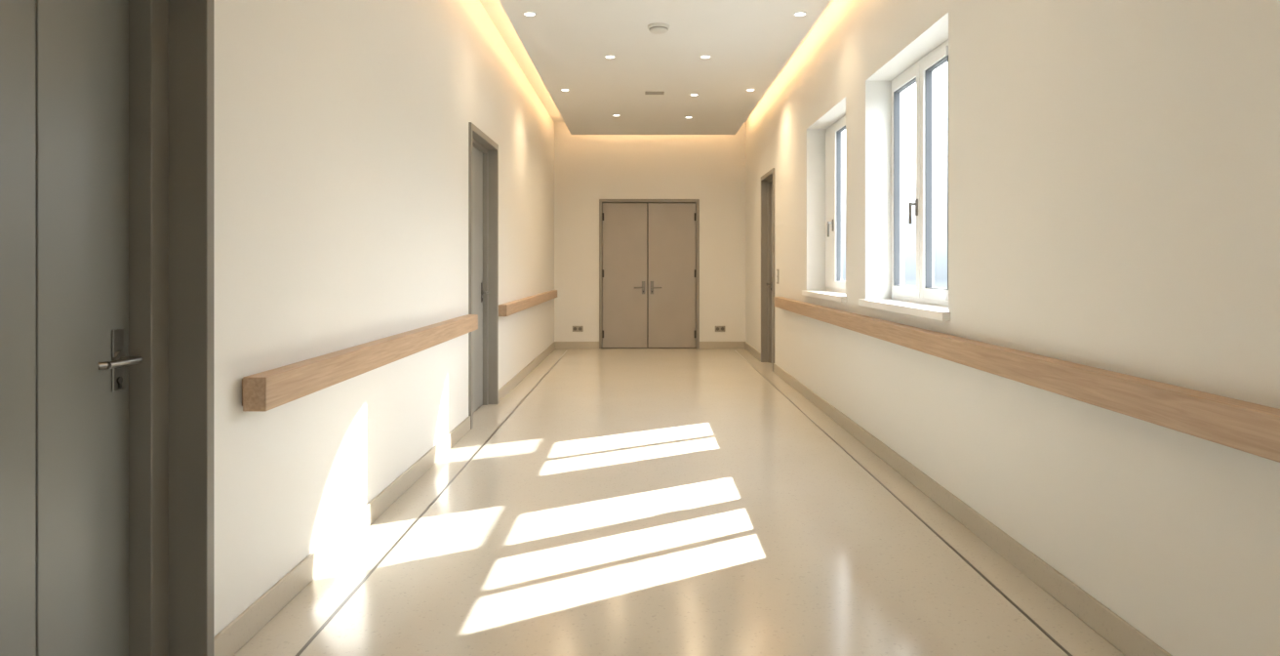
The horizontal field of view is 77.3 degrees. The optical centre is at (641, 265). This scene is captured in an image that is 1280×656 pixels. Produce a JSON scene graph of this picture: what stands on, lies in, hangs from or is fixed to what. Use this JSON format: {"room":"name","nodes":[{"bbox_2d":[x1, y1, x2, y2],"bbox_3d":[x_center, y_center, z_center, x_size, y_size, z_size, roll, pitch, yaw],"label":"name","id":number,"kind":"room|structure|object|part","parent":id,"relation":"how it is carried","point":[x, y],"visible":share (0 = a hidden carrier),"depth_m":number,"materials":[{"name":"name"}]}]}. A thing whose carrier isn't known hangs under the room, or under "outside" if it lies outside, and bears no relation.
{"room":"hospital interior","nodes":[
{"label":"hospital interior","id":0,"kind":"room"},
{"bbox_2d":[111,328,123,391],"bbox_3d":[-1.417,0.255,2.163,0.006,0.165,0.045,0,0,0],"label":"plate","id":1,"kind":"object","parent":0,"point":[117,336],"depth_m":2.15,"materials":[{"name":"grey metal"}]},
{"bbox_2d":[213,0,554,637],"bbox_3d":[-1.390,-0.435,4.290,0.240,3.270,14.580,0,0,0],"label":"wall","id":2,"kind":"structure","parent":0,"point":[340,127],"depth_m":3.41,"materials":[{"name":"paint"}]},
{"bbox_2d":[0,0,213,655],"bbox_3d":[-1.375,0.075,1.770,0.250,2.250,1.140,0,0,0],"label":"door","id":3,"kind":"structure","parent":2,"relation":"in","point":[64,63],"depth_m":2.03,"materials":[{"name":"wood"}]},
{"bbox_2d":[97,0,168,655],"bbox_3d":[-1.427,0.095,1.770,0.145,2.210,1.060,0,0,0],"label":"door frame","id":4,"kind":"structure","parent":3,"relation":"attached to","point":[148,20],"depth_m":2.22,"materials":[{"name":"grey metal"}]},
{"bbox_3d":[-1.385,0.255,2.105,0.061,0.048,0.164,0,0,0],"label":"handle","id":5,"kind":"part","parent":4,"relation":"part of","materials":[{"name":"silver metal"}]},
{"bbox_2d":[117,376,122,387],"bbox_3d":[-1.412,0.316,2.163,0.008,0.029,0.018,0,0,0],"label":"cylinder","id":6,"kind":"object","parent":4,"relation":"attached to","point":[119,379],"visible":1,"depth_m":2.16,"materials":[{"name":"black metal"}]},
{"bbox_3d":[-1.385,0.255,2.105,0.061,0.048,0.164,0,0,0],"label":"lever","id":7,"kind":"part","parent":4,"relation":"part of","materials":[{"name":"metal"}]},
{"bbox_3d":[-1.375,0.075,1.770,0.250,2.250,1.140,0,0,0],"label":"casing","id":8,"kind":"part","parent":3,"relation":"part of","materials":[{"name":"wood"}]},
{"bbox_2d":[241,314,478,411],"bbox_3d":[-1.228,0.406,4.150,0.085,0.108,3.260,0,0,0],"label":"handrail","id":9,"kind":"object","parent":2,"relation":"attached to","point":[265,390],"visible":1,"depth_m":3.12,"materials":[{"name":"brown wood"}]},
{"bbox_2d":[213,341,555,655],"bbox_3d":[-1.263,1.150,4.290,0.014,0.100,14.580,0,0,0],"label":"baseboard","id":10,"kind":"structure","parent":2,"relation":"attached to","point":[243,627],"depth_m":3.21,"materials":[{"name":"stone"}]},
{"bbox_2d":[468,121,498,429],"bbox_3d":[-1.375,0.075,6.415,0.250,2.250,1.110,0,0,0],"label":"door frame","id":11,"kind":"structure","parent":2,"relation":"in","point":[475,157],"depth_m":6.79,"materials":[{"name":"metal"}]},
{"bbox_2d":[472,138,487,404],"bbox_3d":[-1.415,0.100,6.415,0.170,2.200,1.010,0,0,0],"label":"door","id":12,"kind":"structure","parent":11,"relation":"attached to","point":[477,145],"depth_m":6.89,"materials":[{"name":"grey wood"}]},
{"bbox_2d":[480,281,482,302],"bbox_3d":[-1.367,0.230,6.835,0.006,0.170,0.050,0,0,0],"label":"plate","id":13,"kind":"object","parent":12,"relation":"attached to","point":[481,282],"depth_m":6.81,"materials":[{"name":"grey metal"}]},
{"bbox_2d":[498,289,557,316],"bbox_3d":[-1.228,0.395,9.105,0.085,0.100,4.190,0,0,0],"label":"handrail","id":14,"kind":"object","parent":2,"relation":"attached to","point":[507,308],"visible":0.98,"depth_m":8.13,"materials":[{"name":"brown wood"}]},
{"bbox_2d":[554,121,745,341],"bbox_3d":[0.125,-0.435,11.680,3.270,3.270,0.200,0,0,0],"label":"wall","id":15,"kind":"structure","parent":0,"point":[710,169],"depth_m":11.58,"materials":[{"name":"paint"}]},
{"bbox_2d":[572,325,582,331],"bbox_3d":[-0.930,0.915,11.574,0.150,0.084,0.012,0,0,0],"label":"power outlet","id":16,"kind":"object","parent":15,"relation":"attached to","point":[575,328],"visible":1,"depth_m":11.57,"materials":[{"name":"grey plastic"}]},
{"bbox_2d":[602,202,647,347],"bbox_3d":[-0.245,0.141,11.625,0.649,2.101,0.050,0,0,0],"label":"door leaf","id":17,"kind":"structure","parent":15,"relation":"in","point":[624,224],"depth_m":11.60,"materials":[{"name":"grey wood"}]},
{"bbox_2d":[599,199,699,348],"bbox_3d":[0.105,0.120,11.660,1.450,2.160,0.200,0,0,0],"label":"door frame","id":18,"kind":"structure","parent":15,"relation":"in","point":[601,201],"depth_m":11.56,"materials":[{"name":"metal"}]},
{"bbox_2d":[601,212,696,337],"bbox_3d":[0.105,0.145,11.591,1.372,1.810,0.022,0,0,0],"label":"door hinges","id":19,"kind":"object","parent":18,"relation":"attached to","point":[602,213],"depth_m":11.58,"materials":[{"name":"black metal"}]},
{"bbox_2d":[647,202,695,347],"bbox_3d":[0.435,0.141,11.625,0.689,2.101,0.050,0,0,0],"label":"door","id":20,"kind":"structure","parent":18,"relation":"attached to","point":[671,226],"depth_m":11.60,"materials":[{"name":"grey wood"}]},
{"bbox_2d":[555,341,744,348],"bbox_3d":[0.115,1.150,11.573,2.742,0.100,0.014,0,0,0],"label":"baseboard","id":21,"kind":"structure","parent":15,"relation":"attached to","point":[558,344],"depth_m":11.56,"materials":[{"name":"stone"}]},
{"bbox_2d":[715,325,724,331],"bbox_3d":[1.130,0.915,11.574,0.150,0.084,0.012,0,0,0],"label":"power outlet","id":22,"kind":"object","parent":15,"relation":"attached to","point":[717,328],"visible":1,"depth_m":11.57,"materials":[{"name":"grey plastic"}]},
{"bbox_2d":[498,0,831,134],"bbox_3d":[0.160,-1.950,4.260,2.300,0.240,13.920,0,0,0],"label":"ceiling","id":23,"kind":"structure","parent":0,"point":[748,43],"depth_m":7.00,"materials":[{"name":"white paint"}]},
{"bbox_2d":[522,11,536,16],"bbox_3d":[-0.816,-1.827,5.820,0.104,0.006,0.104,0,0,0],"label":"recessed light","id":24,"kind":"object","parent":23,"relation":"in","point":[528,14],"visible":1,"depth_m":5.82,"materials":[{"name":"white plastic"}]},
{"bbox_2d":[603,54,615,58],"bbox_3d":[-0.280,-1.827,7.010,0.104,0.006,0.104,0,0,0],"label":"recessed light","id":25,"kind":"object","parent":23,"relation":"in","point":[607,56],"visible":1,"depth_m":7.01,"materials":[{"name":"white plastic"}]},
{"bbox_2d":[644,91,664,94],"bbox_3d":[0.134,-1.826,8.480,0.200,0.008,0.120,0,0,0],"label":"ceiling vent","id":26,"kind":"object","parent":23,"relation":"in","point":[646,93],"visible":1,"depth_m":8.47,"materials":[{"name":"grey metal"}]},
{"bbox_2d":[479,0,834,121],"bbox_3d":[0.125,-2.145,4.290,3.270,0.150,14.980,0,0,0],"label":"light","id":27,"kind":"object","parent":23,"relation":"attached to","point":[496,12],"depth_m":7.77,"materials":[{"name":"paint"}]},
{"bbox_2d":[647,22,669,34],"bbox_3d":[0.127,-1.804,6.120,0.170,0.052,0.170,0,0,0],"label":"smoke detector","id":28,"kind":"object","parent":23,"relation":"attached to","point":[658,27],"visible":1,"depth_m":6.07,"materials":[{"name":"white plastic"}]},
{"bbox_2d":[699,54,711,58],"bbox_3d":[0.556,-1.827,7.010,0.104,0.006,0.104,0,0,0],"label":"recessed light","id":29,"kind":"object","parent":23,"relation":"in","point":[703,56],"visible":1,"depth_m":7.01,"materials":[{"name":"white plastic"}]},
{"bbox_2d":[793,11,806,16],"bbox_3d":[1.150,-1.827,5.820,0.104,0.006,0.104,0,0,0],"label":"recessed light","id":30,"kind":"object","parent":23,"relation":"in","point":[797,14],"visible":1,"depth_m":5.82,"materials":[{"name":"white plastic"}]},
{"bbox_2d":[233,347,1125,655],"bbox_3d":[0.125,1.275,4.290,3.270,0.150,14.980,0,0,0],"label":"floor","id":31,"kind":"structure","parent":0,"point":[636,500],"depth_m":3.42,"materials":[{"name":"stone"}]},
{"bbox_2d":[295,350,566,655],"bbox_3d":[-1.060,1.199,4.165,0.012,0.001,14.330,0,0,0],"label":"trim","id":32,"kind":"structure","parent":31,"relation":"on","point":[315,634],"depth_m":3.40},
{"bbox_2d":[735,350,1072,655],"bbox_3d":[1.318,1.199,4.165,0.012,0.001,14.330,0,0,0],"label":"trim","id":33,"kind":"structure","parent":31,"relation":"on","point":[859,462],"depth_m":3.40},
{"bbox_2d":[745,0,1279,655],"bbox_3d":[1.630,-0.435,4.290,0.260,3.270,14.580,0,0,0],"label":"wall","id":34,"kind":"structure","parent":0,"point":[1114,165],"depth_m":2.78,"materials":[{"name":"paint"}]},
{"bbox_2d":[760,167,774,371],"bbox_3d":[1.605,0.050,9.500,0.250,2.300,0.960,0,0,0],"label":"door frame","id":35,"kind":"structure","parent":34,"relation":"in","point":[768,176],"depth_m":9.93,"materials":[{"name":"metal"}]},
{"bbox_2d":[767,177,772,361],"bbox_3d":[1.645,0.075,9.500,0.170,2.250,0.860,0,0,0],"label":"door","id":36,"kind":"structure","parent":35,"relation":"attached to","point":[770,181],"depth_m":9.90,"materials":[{"name":"grey wood"}]},
{"bbox_2d":[776,269,778,283],"bbox_3d":[1.492,0.120,8.810,0.015,0.160,0.100,0,0,0],"label":"light switch","id":37,"kind":"object","parent":34,"relation":"attached to","point":[777,269],"visible":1,"depth_m":8.78,"materials":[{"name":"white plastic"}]},
{"bbox_2d":[801,289,846,302],"bbox_3d":[1.570,0.247,6.582,0.220,0.043,1.455,0,0,0],"label":"window sill","id":38,"kind":"structure","parent":34,"relation":"attached to","point":[821,294],"depth_m":6.50,"materials":[{"name":"white stone"}]},
{"bbox_2d":[825,115,845,292],"bbox_3d":[1.672,-0.503,6.582,0.126,1.474,1.395,0,0,0],"label":"window","id":39,"kind":"structure","parent":34,"relation":"in","point":[831,284],"depth_m":6.96,"materials":[{"name":"white plastic"}]},
{"bbox_3d":[1.635,-0.325,6.950,0.051,0.150,0.028,0,0,0],"label":"handle","id":40,"kind":"part","parent":39,"relation":"part of","materials":[{"name":"metal"}]},
{"bbox_2d":[836,125,845,281],"bbox_3d":[1.691,-0.508,6.405,0.038,1.284,0.950,0,0,0],"label":"glazing gasket","id":41,"kind":"object","parent":39,"relation":"attached to","point":[838,133],"visible":0.27,"depth_m":6.87,"materials":[{"name":"rubber"}]},
{"bbox_2d":[858,298,950,320],"bbox_3d":[1.570,0.247,4.644,0.220,0.043,1.513,0,0,0],"label":"window sill","id":42,"kind":"structure","parent":34,"relation":"attached to","point":[939,312],"depth_m":4.46,"materials":[{"name":"white stone"}]},
{"bbox_2d":[891,39,948,306],"bbox_3d":[1.672,-0.503,4.644,0.126,1.474,1.453,0,0,0],"label":"window","id":43,"kind":"structure","parent":34,"relation":"in","point":[920,294],"depth_m":4.79,"materials":[{"name":"white plastic"}]},
{"bbox_3d":[1.635,-0.325,4.825,0.051,0.150,0.028,0,0,0],"label":"handle","id":44,"kind":"part","parent":43,"relation":"part of","materials":[{"name":"metal"}]},
{"bbox_2d":[893,54,948,289],"bbox_3d":[1.691,-0.508,4.643,0.038,1.284,1.335,0,0,0],"label":"glazing gasket","id":45,"kind":"object","parent":43,"relation":"attached to","point":[928,73],"visible":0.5,"depth_m":4.71,"materials":[{"name":"rubber"}]},
{"bbox_2d":[744,341,1172,655],"bbox_3d":[1.493,1.150,4.290,0.014,0.100,14.580,0,0,0],"label":"baseboard","id":46,"kind":"structure","parent":34,"relation":"attached to","point":[1112,627],"depth_m":3.25,"materials":[{"name":"stone"}]},
{"bbox_2d":[774,296,1279,462],"bbox_3d":[1.458,0.386,2.975,0.085,0.104,11.150,0,0,0],"label":"handrail","id":47,"kind":"object","parent":34,"relation":"attached to","point":[1254,428],"visible":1,"depth_m":2.47,"materials":[{"name":"brown wood"}]}
]}

